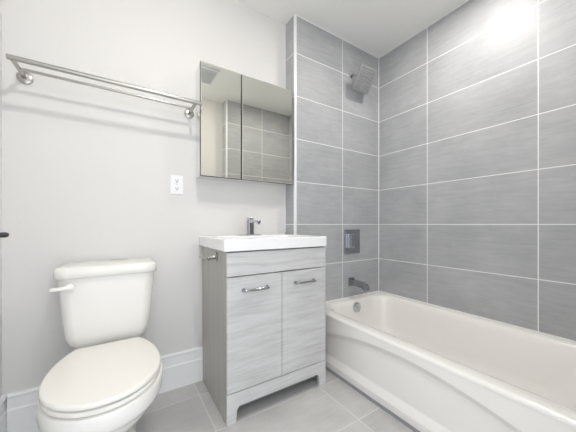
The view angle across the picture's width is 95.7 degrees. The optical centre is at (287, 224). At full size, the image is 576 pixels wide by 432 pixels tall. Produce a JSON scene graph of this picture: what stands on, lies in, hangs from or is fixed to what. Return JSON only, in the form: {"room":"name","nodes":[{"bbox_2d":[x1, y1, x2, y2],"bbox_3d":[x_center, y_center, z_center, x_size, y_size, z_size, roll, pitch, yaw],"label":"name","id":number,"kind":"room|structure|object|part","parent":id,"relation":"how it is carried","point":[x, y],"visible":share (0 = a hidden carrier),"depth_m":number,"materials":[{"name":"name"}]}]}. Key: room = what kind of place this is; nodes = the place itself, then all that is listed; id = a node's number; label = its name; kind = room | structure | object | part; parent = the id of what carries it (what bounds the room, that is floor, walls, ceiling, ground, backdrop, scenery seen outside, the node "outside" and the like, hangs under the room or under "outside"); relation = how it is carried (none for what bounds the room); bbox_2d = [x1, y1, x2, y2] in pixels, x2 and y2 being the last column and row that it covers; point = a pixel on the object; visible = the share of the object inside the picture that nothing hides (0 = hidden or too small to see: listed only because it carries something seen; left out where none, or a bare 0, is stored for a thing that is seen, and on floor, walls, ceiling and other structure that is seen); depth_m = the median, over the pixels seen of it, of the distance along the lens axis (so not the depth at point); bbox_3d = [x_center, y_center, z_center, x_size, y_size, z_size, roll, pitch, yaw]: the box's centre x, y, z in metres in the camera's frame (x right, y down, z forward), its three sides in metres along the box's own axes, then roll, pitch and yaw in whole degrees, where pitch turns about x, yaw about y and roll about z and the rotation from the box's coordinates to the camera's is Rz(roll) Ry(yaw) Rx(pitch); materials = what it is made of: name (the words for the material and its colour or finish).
{"room":"bathroom","nodes":[
{"label":"bathroom","id":0,"kind":"room"},
{"bbox_2d":[0,0,1,396],"bbox_3d":[-0.831,-0.266,0.380,0.100,2.451,1.975,0,0,-33],"label":"wall","id":1,"kind":"structure","parent":0,"point":[0,0],"depth_m":1.14,"materials":[{"name":"white paint"}]},
{"bbox_2d":[0,395,6,431],"bbox_3d":[-0.787,0.859,0.420,0.018,0.203,1.755,0,0,-33],"label":"baseboard","id":2,"kind":"structure","parent":1,"relation":"attached to","point":[3,405],"depth_m":1.13,"materials":[{"name":"white paint"}]},
{"bbox_2d":[0,232,8,237],"bbox_3d":[-1.019,0.035,0.874,0.116,0.044,0.044,0,0,-33],"label":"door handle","id":3,"kind":"object","parent":1,"relation":"attached to","point":[2,234],"visible":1,"depth_m":0.89,"materials":[{"name":"grey metal"}]},
{"bbox_2d":[2,0,284,402],"bbox_3d":[-0.670,-0.266,1.595,1.480,2.451,0.100,0,0,-33],"label":"wall","id":4,"kind":"structure","parent":0,"point":[87,170],"depth_m":1.37,"materials":[{"name":"white paint"}]},
{"bbox_2d":[6,53,201,118],"bbox_3d":[-0.851,-0.670,1.309,0.775,0.056,0.186,0,0,-33],"label":"towel rack","id":5,"kind":"object","parent":4,"relation":"attached to","point":[22,75],"visible":1,"depth_m":1.20,"materials":[{"name":"silver metal"}]},
{"bbox_3d":[-1.157,-0.670,1.120,0.017,0.017,0.157,0,0,-33],"label":"post","id":6,"kind":"part","parent":5,"relation":"part of","materials":[{"name":"silver metal"}]},
{"bbox_3d":[-0.553,-0.670,1.506,0.017,0.017,0.157,0,0,-33],"label":"post","id":7,"kind":"part","parent":5,"relation":"part of","materials":[{"name":"silver metal"}]},
{"bbox_2d":[7,346,202,431],"bbox_3d":[-0.631,0.859,1.550,1.460,0.203,0.018,0,0,-33],"label":"baseboard","id":8,"kind":"structure","parent":4,"relation":"attached to","point":[182,368],"depth_m":1.49,"materials":[{"name":"white paint"}]},
{"bbox_2d":[170,175,182,194],"bbox_3d":[-0.656,-0.234,1.539,0.070,0.114,0.008,0,0,-33],"label":"electrical outlet","id":9,"kind":"object","parent":4,"relation":"attached to","point":[176,181],"visible":1,"depth_m":1.54,"materials":[{"name":"white plastic"}]},
{"bbox_2d":[195,61,291,185],"bbox_3d":[-0.268,-0.610,1.715,0.633,0.660,0.130,0,0,-33],"label":"upper cabinet","id":10,"kind":"object","parent":4,"relation":"attached to","point":[243,123],"visible":1,"depth_m":1.63,"materials":[{"name":"white metal"}]},
{"bbox_3d":[-0.402,-0.610,1.568,0.248,0.660,0.014,0,0,-33],"label":"door","id":11,"kind":"part","parent":10,"relation":"part of","materials":[{"name":"grey metal"}]},
{"bbox_2d":[201,61,240,178],"bbox_3d":[-0.397,-0.610,1.560,0.244,0.655,0.006,0,0,-33],"label":"mirror","id":12,"kind":"object","parent":10,"relation":"attached to","point":[220,87],"depth_m":1.55,"materials":[{"name":"clear glass"}]},
{"bbox_3d":[-0.134,-0.610,1.740,0.380,0.660,0.014,0,0,-33],"label":"door","id":13,"kind":"part","parent":10,"relation":"part of","materials":[{"name":"grey metal"}]},
{"bbox_2d":[242,74,291,183],"bbox_3d":[-0.128,-0.610,1.731,0.374,0.655,0.006,0,0,-33],"label":"mirror","id":14,"kind":"object","parent":10,"relation":"attached to","point":[266,107],"depth_m":1.72,"materials":[{"name":"clear glass"}]},
{"bbox_2d":[285,25,285,231],"bbox_3d":[-0.021,-0.716,1.949,0.004,1.551,0.004,0,0,-33],"label":"trim","id":15,"kind":"structure","parent":4,"relation":"attached to","point":[285,25],"depth_m":1.95,"materials":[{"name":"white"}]},
{"bbox_2d":[40,370,413,431],"bbox_3d":[0.536,1.000,0.553,2.591,0.080,3.155,0,0,-33],"label":"floor","id":16,"kind":"structure","parent":0,"point":[305,406],"depth_m":1.33,"materials":[{"name":"tile"}]},
{"bbox_2d":[35,258,162,431],"bbox_3d":[-0.740,0.571,1.069,0.397,0.776,0.696,0,0,-33],"label":"toilet","id":17,"kind":"object","parent":16,"relation":"on","point":[113,375],"visible":1,"depth_m":1.05,"materials":[{"name":"ceramic"}]},
{"bbox_3d":[-0.942,0.269,1.089,0.079,0.036,0.034,0,0,-33],"label":"flush lever","id":18,"kind":"part","parent":17,"relation":"part of","materials":[{"name":"ceramic"}]},
{"bbox_3d":[-0.716,0.764,1.033,0.380,0.390,0.609,0,0,-33],"label":"bowl","id":19,"kind":"part","parent":17,"relation":"part of","materials":[{"name":"ceramic"}]},
{"bbox_3d":[-0.677,0.558,0.973,0.358,0.016,0.455,0,0,-33],"label":"seat","id":20,"kind":"part","parent":17,"relation":"part of","materials":[{"name":"plastic"}]},
{"bbox_3d":[-0.677,0.534,0.973,0.362,0.020,0.463,0,0,-33],"label":"seat lid","id":21,"kind":"part","parent":17,"relation":"part of","materials":[{"name":"plastic"}]},
{"bbox_3d":[-0.866,0.208,1.268,0.394,0.050,0.225,0,0,-33],"label":"tank lid","id":22,"kind":"part","parent":17,"relation":"part of","materials":[{"name":"ceramic"}]},
{"bbox_3d":[-0.869,0.397,1.273,0.372,0.326,0.205,0,0,-33],"label":"tank","id":23,"kind":"part","parent":17,"relation":"part of","materials":[{"name":"ceramic"}]},
{"bbox_2d":[203,246,325,426],"bbox_3d":[-0.141,0.545,1.570,0.611,0.829,0.474,0,0,-33],"label":"vanity cabinet","id":24,"kind":"object","parent":16,"relation":"on","point":[264,310],"visible":0.95,"depth_m":1.38,"materials":[{"name":"grey laminate"}]},
{"bbox_2d":[199,252,217,260],"bbox_3d":[-0.426,0.170,1.387,0.066,0.048,0.133,0,0,-33],"label":"toilet paper holder","id":25,"kind":"object","parent":24,"relation":"attached to","point":[215,256],"visible":1,"depth_m":1.35,"materials":[{"name":"silver metal"}]},
{"bbox_3d":[-0.405,0.545,1.433,0.018,0.829,0.420,0,0,-33],"label":"panel","id":26,"kind":"part","parent":24,"relation":"part of","materials":[{"name":"grey laminate"}]},
{"bbox_3d":[-0.166,0.533,1.324,0.302,0.554,0.019,0,0,-33],"label":"door","id":27,"kind":"part","parent":24,"relation":"part of","materials":[{"name":"grey laminate"}]},
{"bbox_3d":[-0.156,0.322,1.299,0.149,0.018,0.034,0,0,-33],"label":"handle","id":28,"kind":"part","parent":24,"relation":"part of","materials":[{"name":"silver metal"}]},
{"bbox_2d":[199,234,325,251],"bbox_3d":[-0.160,0.101,1.583,0.628,0.059,0.468,0,0,-33],"label":"vanity sink","id":29,"kind":"object","parent":24,"relation":"in","point":[224,243],"visible":1,"depth_m":1.39,"materials":[{"name":"white ceramic"}]},
{"bbox_2d":[239,217,261,234],"bbox_3d":[-0.245,0.013,1.683,0.145,0.116,0.167,0,0,-3],"label":"faucet","id":30,"kind":"object","parent":29,"relation":"on","point":[250,222],"visible":0.98,"depth_m":1.70,"materials":[{"name":"silver metal"}]},
{"bbox_3d":[-0.209,-0.015,1.656,0.026,0.031,0.112,0,0,-33],"label":"spout","id":31,"kind":"part","parent":30,"relation":"part of","materials":[{"name":"silver metal"}]},
{"bbox_3d":[-0.036,0.194,1.406,0.609,0.115,0.019,0,0,-33],"label":"drawer","id":32,"kind":"part","parent":24,"relation":"part of","materials":[{"name":"grey laminate"}]},
{"bbox_3d":[-0.036,0.886,1.406,0.611,0.147,0.019,0,0,-33],"label":"foot rail","id":33,"kind":"part","parent":24,"relation":"part of","materials":[{"name":"grey laminate"}]},
{"bbox_3d":[0.092,0.533,1.488,0.304,0.554,0.019,0,0,-33],"label":"door","id":34,"kind":"part","parent":24,"relation":"part of","materials":[{"name":"grey laminate"}]},
{"bbox_3d":[0.095,0.545,1.752,0.018,0.829,0.420,0,0,-33],"label":"panel","id":35,"kind":"part","parent":24,"relation":"part of","materials":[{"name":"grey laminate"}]},
{"bbox_3d":[0.101,0.322,1.464,0.145,0.018,0.034,0,0,-33],"label":"handle","id":36,"kind":"part","parent":24,"relation":"part of","materials":[{"name":"silver metal"}]},
{"bbox_2d":[325,291,575,431],"bbox_3d":[0.886,0.778,1.493,0.787,0.361,1.500,0,0,-33],"label":"bathtub","id":37,"kind":"object","parent":16,"relation":"on","point":[437,369],"visible":0.82,"depth_m":1.38,"materials":[{"name":"ceramic"}]},
{"bbox_3d":[0.544,0.655,2.055,0.076,0.077,0.028,0,0,-33],"label":"overflow plate","id":38,"kind":"part","parent":37,"relation":"part of","materials":[{"name":"silver metal"}]},
{"bbox_2d":[326,367,419,431],"bbox_3d":[0.551,0.958,1.279,0.020,0.005,1.500,0,0,-33],"label":"trim","id":39,"kind":"structure","parent":37,"relation":"attached to","point":[327,368],"depth_m":1.40,"materials":[{"name":"grey rubber"}]},
{"bbox_2d":[285,15,293,233],"bbox_3d":[-0.009,-0.266,1.951,0.018,2.451,0.211,0,0,-33],"label":"wall","id":40,"kind":"structure","parent":0,"point":[290,25],"depth_m":1.89,"materials":[{"name":"tile"}]},
{"bbox_2d":[297,17,377,300],"bbox_3d":[0.378,-0.266,2.192,0.893,2.451,0.223,0,0,-33],"label":"wall","id":41,"kind":"structure","parent":0,"point":[337,123],"depth_m":2.06,"materials":[{"name":"tile"}]},
{"bbox_2d":[294,14,296,234],"bbox_3d":[0.051,-0.265,1.856,0.018,2.450,0.014,0,0,-33],"label":"trim","id":42,"kind":"structure","parent":41,"relation":"attached to","point":[295,16],"depth_m":1.85,"materials":[{"name":"white paint"}]},
{"bbox_2d":[297,15,378,58],"bbox_3d":[0.437,-1.488,2.095,0.889,0.006,0.005,0,0,-33],"label":"trim","id":43,"kind":"structure","parent":41,"relation":"attached to","point":[297,15],"depth_m":2.05,"materials":[{"name":"white"}]},
{"bbox_2d":[344,229,359,253],"bbox_3d":[0.541,0.140,2.131,0.177,0.196,0.056,0,0,-33],"label":"shower valve","id":44,"kind":"object","parent":41,"relation":"attached to","point":[351,237],"visible":1,"depth_m":2.12,"materials":[{"name":"silver metal"}]},
{"bbox_3d":[0.531,0.130,2.106,0.082,0.091,0.026,0,0,-33],"label":"handle","id":45,"kind":"part","parent":44,"relation":"part of","materials":[{"name":"silver metal"}]},
{"bbox_2d":[325,290,378,301],"bbox_3d":[0.487,0.595,2.126,0.777,0.006,0.004,0,0,-33],"label":"trim","id":46,"kind":"structure","parent":41,"relation":"attached to","point":[378,290],"depth_m":2.15,"materials":[{"name":"white"}]},
{"bbox_2d":[348,277,369,292],"bbox_3d":[0.567,0.480,2.075,0.060,0.085,0.177,0,0,-33],"label":"tub spout","id":47,"kind":"object","parent":41,"relation":"attached to","point":[364,286],"visible":1,"depth_m":2.05,"materials":[{"name":"silver metal"}]},
{"bbox_2d":[349,63,376,93],"bbox_3d":[0.587,-1.164,2.089,0.180,0.192,0.175,0,0,-33],"label":"shower","id":48,"kind":"object","parent":41,"relation":"attached to","point":[365,76],"visible":1,"depth_m":2.05,"materials":[{"name":"silver metal"}]},
{"bbox_2d":[234,0,466,57],"bbox_3d":[0.218,-1.531,1.050,2.591,0.080,1.975,0,0,-33],"label":"ceiling","id":49,"kind":"structure","parent":0,"point":[376,27],"depth_m":1.85,"materials":[{"name":"white paint"}]},
{"bbox_2d":[379,0,575,340],"bbox_3d":[1.268,-0.266,1.721,0.100,2.451,1.975,0,0,-33],"label":"wall","id":50,"kind":"structure","parent":0,"point":[477,108],"depth_m":1.64,"materials":[{"name":"tile"}]},
{"bbox_2d":[378,59,378,289],"bbox_3d":[0.813,-0.448,2.334,0.006,2.075,0.006,0,0,-33],"label":"trim","id":51,"kind":"structure","parent":50,"relation":"attached to","point":[378,59],"depth_m":2.33,"materials":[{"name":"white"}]},
{"bbox_2d":[379,0,468,57],"bbox_3d":[1.216,-1.488,1.704,0.005,0.006,1.502,0,0,-33],"label":"trim","id":52,"kind":"structure","parent":50,"relation":"attached to","point":[467,0],"depth_m":1.96,"materials":[{"name":"white"}]},
{"bbox_2d":[380,291,575,341],"bbox_3d":[1.214,0.595,1.706,0.006,0.006,1.487,0,0,-33],"label":"trim","id":53,"kind":"structure","parent":50,"relation":"attached to","point":[380,291],"depth_m":1.62,"materials":[{"name":"white"}]}
]}

